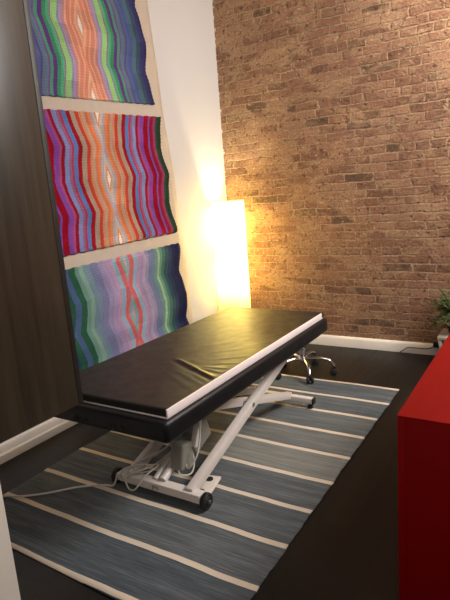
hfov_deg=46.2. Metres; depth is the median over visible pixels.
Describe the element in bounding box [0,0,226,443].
wall
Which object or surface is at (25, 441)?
baseboard
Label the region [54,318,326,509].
massage table
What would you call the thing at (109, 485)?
lead
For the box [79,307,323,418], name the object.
mat
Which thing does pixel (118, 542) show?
rug
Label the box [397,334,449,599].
base cabinet
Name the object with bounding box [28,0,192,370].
tapestry
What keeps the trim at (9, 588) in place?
attached to the wall partition
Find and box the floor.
[0,344,435,599]
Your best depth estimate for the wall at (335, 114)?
4.28 m
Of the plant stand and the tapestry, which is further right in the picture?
the plant stand
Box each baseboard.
[0,417,76,464]
[309,334,438,354]
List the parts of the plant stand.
leg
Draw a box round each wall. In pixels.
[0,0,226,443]
[212,0,449,343]
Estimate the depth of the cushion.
2.22 m
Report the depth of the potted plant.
3.90 m
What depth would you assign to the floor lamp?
4.68 m
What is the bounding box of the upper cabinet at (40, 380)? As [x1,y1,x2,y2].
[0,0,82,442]
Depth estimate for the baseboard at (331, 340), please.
4.43 m
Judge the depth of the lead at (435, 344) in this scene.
4.16 m
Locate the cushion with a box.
[54,318,326,443]
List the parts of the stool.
leg, leg, leg, leg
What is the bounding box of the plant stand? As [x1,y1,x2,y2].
[437,328,448,348]
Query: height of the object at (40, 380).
2.102 m
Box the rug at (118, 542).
[3,374,398,599]
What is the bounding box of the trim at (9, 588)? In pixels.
[0,484,20,599]
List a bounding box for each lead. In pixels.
[2,473,117,496]
[400,341,442,351]
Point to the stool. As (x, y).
(303, 356)
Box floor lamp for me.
[211,200,250,310]
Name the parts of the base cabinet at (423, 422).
panel, panel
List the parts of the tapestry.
crochet panel, crochet panel, crochet panel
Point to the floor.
(346, 548)
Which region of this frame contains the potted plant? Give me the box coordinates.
[427,288,449,333]
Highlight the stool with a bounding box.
[276,346,336,383]
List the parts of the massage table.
scissor arm, foot plate, scissor arm, scissor arm, scissor arm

